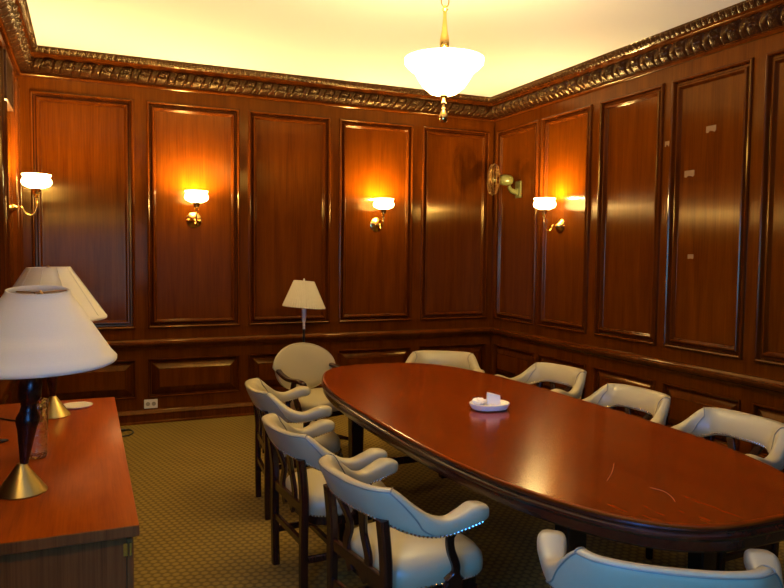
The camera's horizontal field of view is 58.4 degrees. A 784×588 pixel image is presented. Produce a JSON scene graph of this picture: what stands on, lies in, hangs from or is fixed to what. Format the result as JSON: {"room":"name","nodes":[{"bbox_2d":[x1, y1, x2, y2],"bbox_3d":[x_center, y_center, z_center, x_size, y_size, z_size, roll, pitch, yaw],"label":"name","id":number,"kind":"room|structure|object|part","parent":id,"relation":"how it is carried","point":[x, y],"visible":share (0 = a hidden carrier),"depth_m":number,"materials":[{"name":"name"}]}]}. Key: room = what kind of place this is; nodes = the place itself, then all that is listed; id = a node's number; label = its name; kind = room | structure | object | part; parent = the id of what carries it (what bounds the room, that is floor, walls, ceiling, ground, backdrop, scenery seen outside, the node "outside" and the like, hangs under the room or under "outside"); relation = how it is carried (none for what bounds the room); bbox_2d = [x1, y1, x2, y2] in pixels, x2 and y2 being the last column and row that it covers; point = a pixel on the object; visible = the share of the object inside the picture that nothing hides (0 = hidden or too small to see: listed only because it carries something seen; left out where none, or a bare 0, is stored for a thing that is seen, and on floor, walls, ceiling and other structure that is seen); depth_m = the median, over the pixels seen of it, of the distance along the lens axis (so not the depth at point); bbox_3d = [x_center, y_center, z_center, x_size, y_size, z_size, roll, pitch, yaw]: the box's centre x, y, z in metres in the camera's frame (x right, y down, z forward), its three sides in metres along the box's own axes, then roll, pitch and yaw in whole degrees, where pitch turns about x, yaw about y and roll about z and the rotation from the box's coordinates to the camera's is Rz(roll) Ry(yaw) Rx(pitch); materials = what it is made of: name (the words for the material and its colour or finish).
{"room":"conference room","nodes":[
{"label":"conference room","id":0,"kind":"room"},
{"bbox_2d":[0,31,22,403],"bbox_3d":[-1.708,-0.219,2.496,0.155,3.317,7.990,-1,4,-23],"label":"wall","id":1,"kind":"structure","parent":0,"point":[11,228],"depth_m":5.34,"materials":[{"name":"brown wood"}]},
{"bbox_3d":[-2.485,-0.606,4.401,0.051,2.087,0.800,-1,4,-23],"label":"panel","id":2,"kind":"part","parent":1,"relation":"part of","materials":[{"name":"brown wood"}]},
{"bbox_3d":[-2.505,0.902,4.485,0.042,0.365,0.800,-1,4,-23],"label":"panel","id":3,"kind":"part","parent":1,"relation":"part of","materials":[{"name":"brown wood"}]},
{"bbox_2d":[0,379,11,399],"bbox_3d":[-1.645,0.699,2.581,0.055,0.096,7.750,-1,4,-23],"label":"trim","id":4,"kind":"structure","parent":1,"relation":"attached to","point":[4,384],"depth_m":4.35,"materials":[{"name":"brown wood"}]},
{"bbox_2d":[4,49,13,111],"bbox_3d":[-2.746,-1.511,4.996,0.050,0.330,0.500,-1,4,-23],"label":"air vent","id":5,"kind":"object","parent":1,"relation":"in","point":[8,68],"visible":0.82,"depth_m":4.99,"materials":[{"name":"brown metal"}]},
{"bbox_3d":[-2.864,-0.660,5.271,0.051,2.087,0.820,-1,4,-23],"label":"panel","id":6,"kind":"part","parent":1,"relation":"part of","materials":[{"name":"brown wood"}]},
{"bbox_3d":[-2.884,0.849,5.355,0.042,0.365,0.820,-1,4,-23],"label":"panel","id":7,"kind":"part","parent":1,"relation":"part of","materials":[{"name":"brown wood"}]},
{"bbox_2d":[0,0,36,74],"bbox_3d":[-1.568,-1.760,2.462,0.164,0.232,7.750,-1,4,-23],"label":"trim","id":8,"kind":"structure","parent":1,"relation":"attached to","point":[16,27],"depth_m":5.09,"materials":[{"name":"brown wood"}]},
{"bbox_3d":[-3.111,-0.695,5.838,0.051,2.087,0.220,-1,4,-23],"label":"panel","id":9,"kind":"part","parent":1,"relation":"part of","materials":[{"name":"brown wood"}]},
{"bbox_2d":[9,173,51,216],"bbox_3d":[-2.761,-0.749,5.364,0.296,0.331,0.212,-1,4,-23],"label":"wall sconce","id":10,"kind":"object","parent":1,"relation":"attached to","point":[37,182],"visible":0.99,"depth_m":5.31,"materials":[{"name":"gold metal"}]},
{"bbox_3d":[-2.872,-0.654,5.322,0.056,0.144,0.144,-1,4,-23],"label":"plate","id":11,"kind":"part","parent":10,"relation":"part of","materials":[{"name":"gold metal"}]},
{"bbox_3d":[-2.785,-0.672,5.359,0.148,0.151,0.012,-1,4,-23],"label":"arm","id":12,"kind":"part","parent":10,"relation":"part of","materials":[{"name":"gold metal"}]},
{"bbox_3d":[-2.722,-0.861,5.375,0.212,0.108,0.212,-1,4,-23],"label":"lamp shade","id":13,"kind":"part","parent":10,"relation":"part of","materials":[{"name":"beige"}]},
{"bbox_2d":[18,76,494,410],"bbox_3d":[-1.054,-0.472,7.056,4.977,3.317,0.155,-1,4,-23],"label":"wall","id":14,"kind":"structure","parent":0,"point":[292,188],"depth_m":6.83,"materials":[{"name":"brown wood"}]},
{"bbox_3d":[-2.739,-0.714,6.251,0.841,2.087,0.051,-1,4,-23],"label":"panel","id":15,"kind":"part","parent":14,"relation":"part of","materials":[{"name":"brown wood"}]},
{"bbox_3d":[-2.757,0.794,6.341,0.841,0.365,0.042,-1,4,-23],"label":"panel","id":16,"kind":"part","parent":14,"relation":"part of","materials":[{"name":"brown wood"}]},
{"bbox_2d":[144,399,157,408],"bbox_3d":[-2.254,1.026,6.563,0.120,0.084,0.010,-1,4,-23],"label":"wall outlet","id":17,"kind":"object","parent":14,"relation":"attached to","point":[149,403],"visible":1,"depth_m":6.56,"materials":[{"name":"beige plastic"}]},
{"bbox_2d":[117,402,253,425],"bbox_3d":[-1.041,1.124,7.079,4.737,0.128,0.045,-1,4,-23],"label":"baseboard","id":18,"kind":"structure","parent":14,"relation":"attached to","point":[186,413],"depth_m":6.67,"materials":[{"name":"brown wood"}]},
{"bbox_3d":[-1.865,-0.727,6.631,0.851,2.087,0.051,-1,4,-23],"label":"panel","id":19,"kind":"part","parent":14,"relation":"part of","materials":[{"name":"brown wood"}]},
{"bbox_3d":[-1.883,0.782,6.721,0.851,0.365,0.042,-1,4,-23],"label":"panel","id":20,"kind":"part","parent":14,"relation":"part of","materials":[{"name":"brown wood"}]},
{"bbox_2d":[184,190,207,227],"bbox_3d":[-1.817,-0.784,6.503,0.212,0.331,0.296,-1,4,-23],"label":"wall sconce","id":21,"kind":"object","parent":14,"relation":"attached to","point":[196,197],"visible":1,"depth_m":6.43,"materials":[{"name":"gold metal"}]},
{"bbox_3d":[-1.865,-0.697,6.619,0.144,0.144,0.056,-1,4,-23],"label":"plate","id":22,"kind":"part","parent":21,"relation":"part of","materials":[{"name":"gold metal"}]},
{"bbox_3d":[-1.799,-0.893,6.459,0.212,0.108,0.212,-1,4,-23],"label":"lamp shade","id":23,"kind":"part","parent":21,"relation":"part of","materials":[{"name":"beige"}]},
{"bbox_2d":[18,45,493,121],"bbox_3d":[-0.984,-2.004,6.846,4.737,0.232,0.164,-1,4,-23],"label":"trim","id":24,"kind":"structure","parent":14,"relation":"attached to","point":[48,62],"depth_m":6.65,"materials":[{"name":"brown wood"}]},
{"bbox_3d":[-1.034,0.770,7.090,0.837,0.365,0.042,-1,4,-23],"label":"panel","id":25,"kind":"part","parent":14,"relation":"part of","materials":[{"name":"brown wood"}]},
{"bbox_3d":[-1.016,-0.739,7.000,0.837,2.087,0.051,-1,4,-23],"label":"panel","id":26,"kind":"part","parent":14,"relation":"part of","materials":[{"name":"brown wood"}]},
{"bbox_2d":[106,327,490,350],"bbox_3d":[-1.032,0.452,7.036,4.737,0.096,0.055,-1,4,-23],"label":"trim","id":27,"kind":"structure","parent":14,"relation":"attached to","point":[167,343],"depth_m":7.03,"materials":[{"name":"brown wood"}]},
{"bbox_3d":[-0.183,0.758,7.460,0.835,0.365,0.042,-1,4,-23],"label":"panel","id":28,"kind":"part","parent":14,"relation":"part of","materials":[{"name":"brown wood"}]},
{"bbox_3d":[-0.165,-0.751,7.370,0.835,2.087,0.051,-1,4,-23],"label":"panel","id":29,"kind":"part","parent":14,"relation":"part of","materials":[{"name":"brown wood"}]},
{"bbox_2d":[370,198,393,231],"bbox_3d":[-0.103,-0.813,7.248,0.212,0.331,0.296,-1,4,-23],"label":"wall sconce","id":30,"kind":"object","parent":14,"relation":"attached to","point":[383,204],"visible":1,"depth_m":7.17,"materials":[{"name":"white glass"}]},
{"bbox_3d":[-0.152,-0.727,7.363,0.144,0.144,0.056,-1,4,-23],"label":"plate","id":31,"kind":"part","parent":30,"relation":"part of","materials":[{"name":"gold metal"}]},
{"bbox_3d":[-0.086,-0.922,7.203,0.212,0.108,0.212,-1,4,-23],"label":"lamp shade","id":32,"kind":"part","parent":30,"relation":"part of","materials":[{"name":"beige"}]},
{"bbox_3d":[0.679,0.745,7.835,0.832,0.365,0.042,-1,4,-23],"label":"panel","id":33,"kind":"part","parent":14,"relation":"part of","materials":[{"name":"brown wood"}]},
{"bbox_3d":[0.697,-0.763,7.744,0.832,2.087,0.051,-1,4,-23],"label":"panel","id":34,"kind":"part","parent":14,"relation":"part of","materials":[{"name":"brown wood"}]},
{"bbox_2d":[27,0,744,96],"bbox_3d":[0.530,-1.956,3.364,5.137,0.100,8.150,-1,4,-23],"label":"ceiling","id":35,"kind":"structure","parent":0,"point":[520,42],"depth_m":5.41,"materials":[{"name":"white paint"}]},
{"bbox_2d":[405,0,483,122],"bbox_3d":[0.294,-1.451,3.921,0.444,0.974,0.444,-1,4,-23],"label":"pendant lamp","id":36,"kind":"object","parent":35,"relation":"hanging from","point":[444,71],"visible":1,"depth_m":3.82,"materials":[{"name":"beige glass"}]},
{"bbox_3d":[0.293,-1.367,3.925,0.054,0.480,0.054,-1,4,-23],"label":"stem","id":37,"kind":"part","parent":36,"relation":"part of","materials":[{"name":"gold metal"}]},
{"bbox_3d":[0.291,-1.214,3.934,0.444,0.202,0.444,-1,4,-23],"label":"lamp shade","id":38,"kind":"part","parent":36,"relation":"part of","materials":[{"name":"beige glass"}]},
{"bbox_2d":[120,415,783,587],"bbox_3d":[0.494,1.455,3.559,5.137,0.100,8.150,-1,4,-23],"label":"floor","id":39,"kind":"structure","parent":0,"point":[203,524],"depth_m":4.19,"materials":[{"name":"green carpet"}]},
{"bbox_2d":[0,397,139,587],"bbox_3d":[-1.471,1.035,3.009,0.604,0.760,2.062,-1,4,-23],"label":"credenza","id":40,"kind":"object","parent":39,"relation":"on","point":[80,532],"visible":0.98,"depth_m":2.27,"materials":[{"name":"orange wood"}]},
{"bbox_2d":[30,397,48,458],"bbox_3d":[-1.443,0.546,2.850,0.096,0.235,0.096,-1,4,-23],"label":"glass vase","id":41,"kind":"object","parent":40,"relation":"on","point":[40,444],"visible":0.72,"depth_m":2.83,"materials":[{"name":"clear glass"}]},
{"bbox_2d":[0,285,116,499],"bbox_3d":[-1.246,0.331,2.437,0.547,0.715,0.546,-1,4,-23],"label":"table lamp","id":42,"kind":"object","parent":40,"relation":"on","point":[45,331],"visible":1,"depth_m":2.33,"materials":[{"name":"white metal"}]},
{"bbox_3d":[-1.259,0.434,2.437,0.088,0.310,0.076,-1,4,-23],"label":"stem","id":43,"kind":"part","parent":42,"relation":"part of","materials":[{"name":"brown wood"}]},
{"bbox_3d":[-1.243,0.112,2.424,0.547,0.275,0.546,-1,4,-23],"label":"lamp shade","id":44,"kind":"part","parent":42,"relation":"part of","materials":[{"name":"beige fabric"}]},
{"bbox_2d":[13,266,106,418],"bbox_3d":[-1.726,0.238,3.549,0.534,0.764,0.534,-1,4,-23],"label":"table lamp","id":45,"kind":"object","parent":40,"relation":"on","point":[64,276],"visible":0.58,"depth_m":3.49,"materials":[{"name":"white fabric"}]},
{"bbox_3d":[-1.725,0.365,3.557,0.078,0.310,0.076,-1,4,-23],"label":"stem","id":46,"kind":"part","parent":45,"relation":"part of","materials":[{"name":"brown wood"}]},
{"bbox_3d":[-1.724,0.002,3.535,0.534,0.280,0.534,-1,4,-23],"label":"lamp shade","id":47,"kind":"part","parent":45,"relation":"part of","materials":[{"name":"beige fabric"}]},
{"bbox_2d":[64,402,92,408],"bbox_3d":[-1.701,0.602,3.790,0.160,0.010,0.160,-1,4,-23],"label":"coaster","id":48,"kind":"object","parent":40,"relation":"on","point":[72,405],"visible":0.85,"depth_m":3.79,"materials":[{"name":"beige"}]},
{"bbox_3d":[-0.915,1.051,2.424,0.020,0.617,0.500,-1,4,-23],"label":"door","id":49,"kind":"part","parent":40,"relation":"part of","materials":[{"name":"brown wood"}]},
{"bbox_2d":[121,429,133,436],"bbox_3d":[-2.339,1.217,6.149,0.149,0.023,0.227,0,3,-7],"label":"power cord","id":50,"kind":"object","parent":39,"relation":"on","point":[122,430],"visible":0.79,"depth_m":6.22,"materials":[{"name":"black plastic"}]},
{"bbox_2d":[245,378,340,519],"bbox_3d":[-0.636,0.952,4.460,0.576,0.781,0.728,0,3,-18],"label":"armchair","id":51,"kind":"object","parent":39,"relation":"on","point":[265,400],"visible":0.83,"depth_m":4.26,"materials":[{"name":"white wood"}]},
{"bbox_3d":[-0.886,1.000,4.601,0.056,0.663,0.054,0,3,-19],"label":"leg","id":52,"kind":"part","parent":51,"relation":"part of","materials":[{"name":"brown wood"}]},
{"bbox_3d":[-0.811,0.923,4.399,0.020,0.050,0.410,0,3,-19],"label":"rail","id":53,"kind":"part","parent":51,"relation":"part of","materials":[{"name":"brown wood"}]},
{"bbox_3d":[-0.752,1.024,4.203,0.056,0.663,0.054,0,3,-19],"label":"leg","id":54,"kind":"part","parent":51,"relation":"part of","materials":[{"name":"brown wood"}]},
{"bbox_3d":[-0.681,0.653,4.426,0.466,0.181,0.728,0,3,-19],"label":"backrest","id":55,"kind":"part","parent":51,"relation":"part of","materials":[{"name":"beige leather"}]},
{"bbox_3d":[-0.678,0.708,4.431,0.396,0.068,0.721,0,3,-19],"label":"nailhead trim","id":56,"kind":"part","parent":51,"relation":"part of","materials":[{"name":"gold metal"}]},
{"bbox_3d":[-0.581,0.992,4.481,0.412,0.048,0.467,0,3,-19],"label":"seat rail","id":57,"kind":"part","parent":51,"relation":"part of","materials":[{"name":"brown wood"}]},
{"bbox_3d":[-0.580,0.906,4.476,0.454,0.125,0.509,0,3,-19],"label":"seat","id":58,"kind":"part","parent":51,"relation":"part of","materials":[{"name":"beige leather"}]},
{"bbox_2d":[282,278,325,342],"bbox_3d":[-0.841,0.531,6.695,0.410,1.360,0.410,-1,4,-23],"label":"floor lamp","id":59,"kind":"object","parent":39,"relation":"on","point":[303,294],"visible":0.85,"depth_m":6.55,"materials":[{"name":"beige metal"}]},
{"bbox_3d":[-0.835,0.005,6.665,0.410,0.276,0.410,-1,4,-23],"label":"lamp shade","id":60,"kind":"part","parent":59,"relation":"part of","materials":[{"name":"white fabric"}]},
{"bbox_2d":[273,342,347,457],"bbox_3d":[-0.585,0.845,5.629,0.646,0.860,0.601,-2,4,-43],"label":"swivel armchair","id":61,"kind":"object","parent":39,"relation":"on","point":[296,364],"visible":0.46,"depth_m":5.71,"materials":[{"name":"beige leather"}]},
{"bbox_3d":[-0.788,0.654,5.418,0.071,0.096,0.397,-2,4,-40],"label":"arm","id":62,"kind":"part","parent":61,"relation":"part of","materials":[{"name":"brown wood"}]},
{"bbox_3d":[-0.745,0.599,5.790,0.626,0.390,0.123,-2,4,-43],"label":"backrest","id":63,"kind":"part","parent":61,"relation":"part of","materials":[{"name":"beige leather"}]},
{"bbox_3d":[-0.569,0.837,5.611,0.522,0.108,0.512,-2,4,-43],"label":"seat","id":64,"kind":"part","parent":61,"relation":"part of","materials":[{"name":"beige leather"}]},
{"bbox_3d":[-0.569,0.913,5.616,0.470,0.046,0.460,-2,4,-43],"label":"seat rail","id":65,"kind":"part","parent":61,"relation":"part of","materials":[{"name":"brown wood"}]},
{"bbox_3d":[-0.372,0.636,5.812,0.397,0.096,0.071,4,4,43],"label":"arm","id":66,"kind":"part","parent":61,"relation":"part of","materials":[{"name":"brown wood"}]},
{"bbox_3d":[-0.458,1.170,5.725,0.275,0.077,0.050,-1,4,-25],"label":"arm","id":67,"kind":"part","parent":61,"relation":"part of","materials":[{"name":"brown wood"}]},
{"bbox_2d":[262,412,387,587],"bbox_3d":[-0.339,1.009,3.503,0.576,0.781,0.728,-1,4,-27],"label":"armchair","id":68,"kind":"object","parent":39,"relation":"on","point":[302,490],"visible":0.78,"depth_m":3.30,"materials":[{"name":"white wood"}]},
{"bbox_3d":[-0.607,1.060,3.603,0.056,0.663,0.054,-1,4,-27],"label":"leg","id":69,"kind":"part","parent":68,"relation":"part of","materials":[{"name":"brown wood"}]},
{"bbox_3d":[-0.503,0.982,3.416,0.020,0.050,0.410,-1,4,-27],"label":"rail","id":70,"kind":"part","parent":68,"relation":"part of","materials":[{"name":"brown wood"}]},
{"bbox_3d":[-0.378,0.766,3.468,0.396,0.068,0.721,-1,4,-27],"label":"nailhead trim","id":71,"kind":"part","parent":68,"relation":"part of","materials":[{"name":"gold metal"}]},
{"bbox_3d":[-0.413,1.083,3.232,0.056,0.663,0.054,-1,4,-27],"label":"leg","id":72,"kind":"part","parent":68,"relation":"part of","materials":[{"name":"brown wood"}]},
{"bbox_3d":[-0.381,0.711,3.462,0.466,0.181,0.728,-1,4,-27],"label":"backrest","id":73,"kind":"part","parent":68,"relation":"part of","materials":[{"name":"beige leather"}]},
{"bbox_3d":[-0.287,1.049,3.532,0.412,0.048,0.467,-1,4,-27],"label":"seat rail","id":74,"kind":"part","parent":68,"relation":"part of","materials":[{"name":"brown wood"}]},
{"bbox_3d":[-0.287,0.964,3.527,0.454,0.125,0.509,-1,4,-27],"label":"seat","id":75,"kind":"part","parent":68,"relation":"part of","materials":[{"name":"beige leather"}]},
{"bbox_3d":[-0.279,1.215,3.805,0.047,0.337,0.044,-1,4,-27],"label":"leg","id":76,"kind":"part","parent":68,"relation":"part of","materials":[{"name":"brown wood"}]},
{"bbox_2d":[318,454,488,587],"bbox_3d":[0.024,1.054,2.791,0.576,0.781,0.728,-1,4,-31],"label":"armchair","id":77,"kind":"object","parent":39,"relation":"on","point":[405,545],"visible":1,"depth_m":2.60,"materials":[{"name":"beige leather"}]},
{"bbox_3d":[-0.250,1.105,2.873,0.056,0.663,0.054,-1,4,-31],"label":"leg","id":78,"kind":"part","parent":77,"relation":"part of","materials":[{"name":"brown wood"}]},
{"bbox_3d":[-0.134,1.027,2.693,0.020,0.050,0.410,-1,4,-31],"label":"rail","id":79,"kind":"part","parent":77,"relation":"part of","materials":[{"name":"brown wood"}]},
{"bbox_3d":[-0.030,1.128,2.515,0.056,0.663,0.054,-1,4,-31],"label":"leg","id":80,"kind":"part","parent":77,"relation":"part of","materials":[{"name":"brown wood"}]},
{"bbox_3d":[-0.016,0.755,2.747,0.466,0.181,0.728,-1,4,-31],"label":"backrest","id":81,"kind":"part","parent":77,"relation":"part of","materials":[{"name":"beige leather"}]},
{"bbox_3d":[-0.013,0.811,2.753,0.396,0.068,0.721,-1,4,-31],"label":"nailhead trim","id":82,"kind":"part","parent":77,"relation":"part of","materials":[{"name":"gold metal"}]},
{"bbox_3d":[0.074,1.093,2.824,0.412,0.048,0.467,-1,4,-31],"label":"seat rail","id":83,"kind":"part","parent":77,"relation":"part of","materials":[{"name":"brown wood"}]},
{"bbox_3d":[0.075,1.008,2.819,0.454,0.125,0.509,-1,4,-31],"label":"seat","id":84,"kind":"part","parent":77,"relation":"part of","materials":[{"name":"beige leather"}]},
{"bbox_3d":[0.085,1.062,2.829,0.434,0.011,0.516,-1,4,-31],"label":"nailhead trim","id":85,"kind":"part","parent":77,"relation":"part of","materials":[{"name":"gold metal"}]},
{"bbox_3d":[0.302,1.284,2.709,0.047,0.337,0.044,-1,4,-31],"label":"leg","id":86,"kind":"part","parent":77,"relation":"part of","materials":[{"name":"brown wood"}]},
{"bbox_2d":[405,350,484,372],"bbox_3d":[0.393,0.889,5.753,0.728,0.781,0.576,1,3,9],"label":"armchair","id":87,"kind":"object","parent":39,"relation":"on","point":[465,360],"visible":0.23,"depth_m":5.92,"materials":[{"name":"beige leather"}]},
{"bbox_2d":[496,362,586,399],"bbox_3d":[1.072,0.932,5.125,0.576,0.781,0.728,-1,4,-30],"label":"armchair","id":88,"kind":"object","parent":39,"relation":"on","point":[574,378],"visible":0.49,"depth_m":5.25,"materials":[{"name":"white leather"}]},
{"bbox_3d":[1.130,0.976,5.407,0.056,0.663,0.054,-1,4,-30],"label":"leg","id":89,"kind":"part","parent":88,"relation":"part of","materials":[{"name":"brown wood"}]},
{"bbox_3d":[1.095,0.688,5.123,0.338,0.068,0.563,-1,4,-30],"label":"nailhead trim","id":90,"kind":"part","parent":88,"relation":"part of","materials":[{"name":"gold metal"}]},
{"bbox_2d":[321,363,783,570],"bbox_3d":[0.525,1.008,3.849,1.333,0.761,3.429,-1,4,-23],"label":"conference table","id":91,"kind":"object","parent":39,"relation":"on","point":[582,468],"visible":0.97,"depth_m":2.95,"materials":[{"name":"brown wood"}]},
{"bbox_3d":[-0.245,0.995,4.769,0.090,0.665,0.090,-1,4,-23],"label":"leg","id":92,"kind":"part","parent":91,"relation":"part of","materials":[{"name":"brown wood"}]},
{"bbox_2d":[469,399,509,410],"bbox_3d":[0.542,0.621,3.905,0.226,0.034,0.188,-1,4,-23],"label":"dish","id":93,"kind":"object","parent":91,"relation":"on","point":[504,405],"visible":0.74,"depth_m":3.84,"materials":[{"name":"beige ceramic"}]},
{"bbox_2d":[472,397,486,404],"bbox_3d":[0.483,0.595,3.903,0.079,0.034,0.084,3,4,33],"label":"crumpled napkin","id":94,"kind":"object","parent":93,"relation":"in","point":[479,401],"visible":1,"depth_m":3.88,"materials":[{"name":"beige paper"}]},
{"bbox_2d":[486,392,500,404],"bbox_3d":[0.566,0.579,3.913,0.075,0.067,0.035,0,3,-9],"label":"folded paper","id":95,"kind":"object","parent":93,"relation":"in","point":[491,398],"visible":1,"depth_m":3.90,"materials":[{"name":"beige paper"}]},
{"bbox_3d":[0.672,1.125,2.663,0.090,0.665,0.090,-1,4,-23],"label":"leg","id":96,"kind":"part","parent":91,"relation":"part of","materials":[{"name":"brown wood"}]},
{"bbox_3d":[1.295,1.116,2.934,0.090,0.665,0.090,-1,4,-23],"label":"leg","id":97,"kind":"part","parent":91,"relation":"part of","materials":[{"name":"brown wood"}]},
{"bbox_2d":[583,383,670,425],"bbox_3d":[1.333,0.983,4.276,0.576,0.781,0.728,-1,4,-25],"label":"armchair","id":98,"kind":"object","parent":39,"relation":"on","point":[655,404],"visible":0.3,"depth_m":4.38,"materials":[{"name":"beige leather"}]},
{"bbox_3d":[1.357,0.739,4.272,0.338,0.068,0.563,-1,4,-25],"label":"nailhead trim","id":99,"kind":"part","parent":98,"relation":"part of","materials":[{"name":"gold metal"}]},
{"bbox_2d":[537,529,783,587],"bbox_3d":[0.803,1.099,2.130,0.728,0.781,0.576,1,3,12],"label":"armchair","id":100,"kind":"object","parent":39,"relation":"on","point":[579,568],"visible":1,"depth_m":1.90,"materials":[{"name":"white leather"}]},
{"bbox_2d":[646,407,783,570],"bbox_3d":[1.640,1.026,3.583,0.576,0.781,0.728,-1,4,-23],"label":"armchair","id":101,"kind":"object","parent":39,"relation":"on","point":[707,422],"visible":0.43,"depth_m":3.63,"materials":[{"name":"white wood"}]},
{"bbox_3d":[1.373,1.237,3.729,0.047,0.337,0.044,-1,4,-23],"label":"leg","id":102,"kind":"part","parent":101,"relation":"part of","materials":[{"name":"brown wood"}]},
{"bbox_3d":[1.732,1.070,3.856,0.056,0.663,0.054,-1,4,-23],"label":"leg","id":103,"kind":"part","parent":101,"relation":"part of","materials":[{"name":"brown wood"}]},
{"bbox_3d":[1.555,1.263,3.312,0.047,0.337,0.044,-1,4,-23],"label":"leg","id":104,"kind":"part","parent":101,"relation":"part of","materials":[{"name":"brown wood"}]},
{"bbox_3d":[1.690,0.726,3.587,0.466,0.181,0.728,-1,4,-23],"label":"backrest","id":105,"kind":"part","parent":101,"relation":"part of","materials":[{"name":"beige leather"}]},
{"bbox_3d":[1.664,0.782,3.579,0.338,0.068,0.563,-1,4,-23],"label":"nailhead trim","id":106,"kind":"part","parent":101,"relation":"part of","materials":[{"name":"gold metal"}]},
{"bbox_3d":[1.899,1.094,3.471,0.056,0.663,0.054,-1,4,-23],"label":"leg","id":107,"kind":"part","parent":101,"relation":"part of","materials":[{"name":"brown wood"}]},
{"bbox_2d":[490,32,783,457],"bbox_3d":[2.732,-0.282,4.427,0.155,3.317,7.990,-1,4,-23],"label":"wall","id":108,"kind":"structure","parent":0,"point":[619,275],"depth_m":5.65,"materials":[{"name":"brown wood"}]},
{"bbox_2d":[487,163,521,197],"bbox_3d":[1.161,-1.203,7.463,0.363,0.358,0.317,-1,4,-23],"label":"wall fan","id":109,"kind":"object","parent":108,"relation":"attached to","point":[504,179],"visible":1,"depth_m":7.41,"materials":[{"name":"gold metal"}]},
{"bbox_3d":[1.345,-1.112,7.469,0.024,0.180,0.110,-1,4,-23],"label":"mounting plate","id":110,"kind":"part","parent":109,"relation":"part of","materials":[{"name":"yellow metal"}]},
{"bbox_3d":[1.314,0.765,7.602,0.042,0.365,0.780,-1,4,-23],"label":"panel","id":111,"kind":"part","parent":108,"relation":"part of","materials":[{"name":"brown wood"}]},
{"bbox_3d":[1.326,-0.743,7.515,0.051,2.087,0.780,-1,4,-23],"label":"panel","id":112,"kind":"part","parent":108,"relation":"part of","materials":[{"name":"brown wood"}]},
{"bbox_2d":[533,198,564,232],"bbox_3d":[1.505,-0.754,6.771,0.296,0.331,0.212,-1,4,-23],"label":"wall sconce","id":113,"kind":"object","parent":108,"relation":"attached to","point":[544,204],"visible":1,"depth_m":6.71,"materials":[{"name":"white glass"}]},
{"bbox_3d":[1.467,-0.865,6.748,0.212,0.108,0.212,-1,4,-23],"label":"lamp shade","id":114,"kind":"part","parent":113,"relation":"part of","materials":[{"name":"beige"}]},
{"bbox_3d":[1.527,-0.677,6.786,0.148,0.151,0.012,-1,4,-23],"label":"arm","id":115,"kind":"part","parent":113,"relation":"part of","materials":[{"name":"gold metal"}]},
{"bbox_3d":[1.614,-0.662,6.824,0.056,0.144,0.144,-1,4,-23],"label":"plate","id":116,"kind":"part","parent":113,"relation":"part of","materials":[{"name":"gold metal"}]},
{"bbox_3d":[1.644,0.812,6.846,0.042,0.365,0.760,-1,4,-23],"label":"panel","id":117,"kind":"part","parent":108,"relation":"part of","materials":[{"name":"brown wood"}]},
{"bbox_3d":[1.656,-0.696,6.759,0.051,2.087,0.760,-1,4,-23],"label":"panel","id":118,"kind":"part","parent":108,"relation":"part of","materials":[{"name":"brown wood"}]},
{"bbox_3d":[1.991,0.861,6.050,0.042,0.365,0.747,-1,4,-23],"label":"panel","id":119,"kind":"part","parent":108,"relation":"part of","materials":[{"name":"brown wood"}]},
{"bbox_3d":[2.003,-0.647,5.962,0.051,2.087,0.747,-1,4,-23],"label":"panel","id":120,"kind":"part","parent":108,"relation":"part of","materials":[{"name":"brown wood"}]},
{"bbox_2d":[489,327,783,395],"bbox_3d":[2.649,0.638,4.447,0.055,0.096,7.750,-1,4,-23],"label":"trim","id":121,"kind":"structure","parent":108,"relation":"attached to","point":[771,386],"depth_m":5.64,"materials":[{"name":"brown wood"}]},
{"bbox_2d":[491,0,783,121],"bbox_3d":[2.625,-1.820,4.285,0.164,0.232,7.750,-1,4,-23],"label":"trim","id":122,"kind":"structure","parent":108,"relation":"attached to","point":[747,21],"depth_m":5.55,"materials":[{"name":"brown wood"}]},
{"bbox_2d":[684,170,693,177],"bbox_3d":[2.273,-0.919,5.368,0.001,0.052,0.095,-1,4,-23],"label":"scrap","id":123,"kind":"object","parent":108,"relation":"attached to","point":[690,172],"visible":1,"depth_m":5.37,"materials":[{"name":"brown paper"}]},
{"bbox_3d":[2.319,0.907,5.295,0.042,0.365,0.725,-1,4,-23],"label":"panel","id":124,"kind":"part","parent":108,"relation":"part of","materials":[{"name":"brown wood"}]},
{"bbox_3d":[2.331,-0.601,5.208,0.051,2.087,0.725,-1,4,-23],"label":"panel","id":125,"kind":"part","parent":108,"relation":"part of","materials":[{"name":"brown wood"}]},
{"bbox_2d":[706,125,715,132],"bbox_3d":[2.353,-1.216,5.176,0.001,0.050,0.090,-1,4,-23],"label":"scrap","id":126,"kind":"object","parent":108,"relation":"attached to","point":[713,127],"visible":1,"depth_m":5.18,"materials":[{"name":"brown paper"}]},
{"bbox_3d":[2.653,0.955,4.530,0.042,0.365,0.743,-1,4,-23],"label":"panel","id":127,"kind":"part","parent":108,"relation":"part of","materials":[{"name":"brown wood"}]},
{"bbox_3d":[2.665,-0.554,4.442,0.051,2.087,0.743,-1,4,-23],"label":"panel","id":128,"kind":"part","parent":108,"relation":"part of","materials":[{"name":"brown wood"}]}
]}

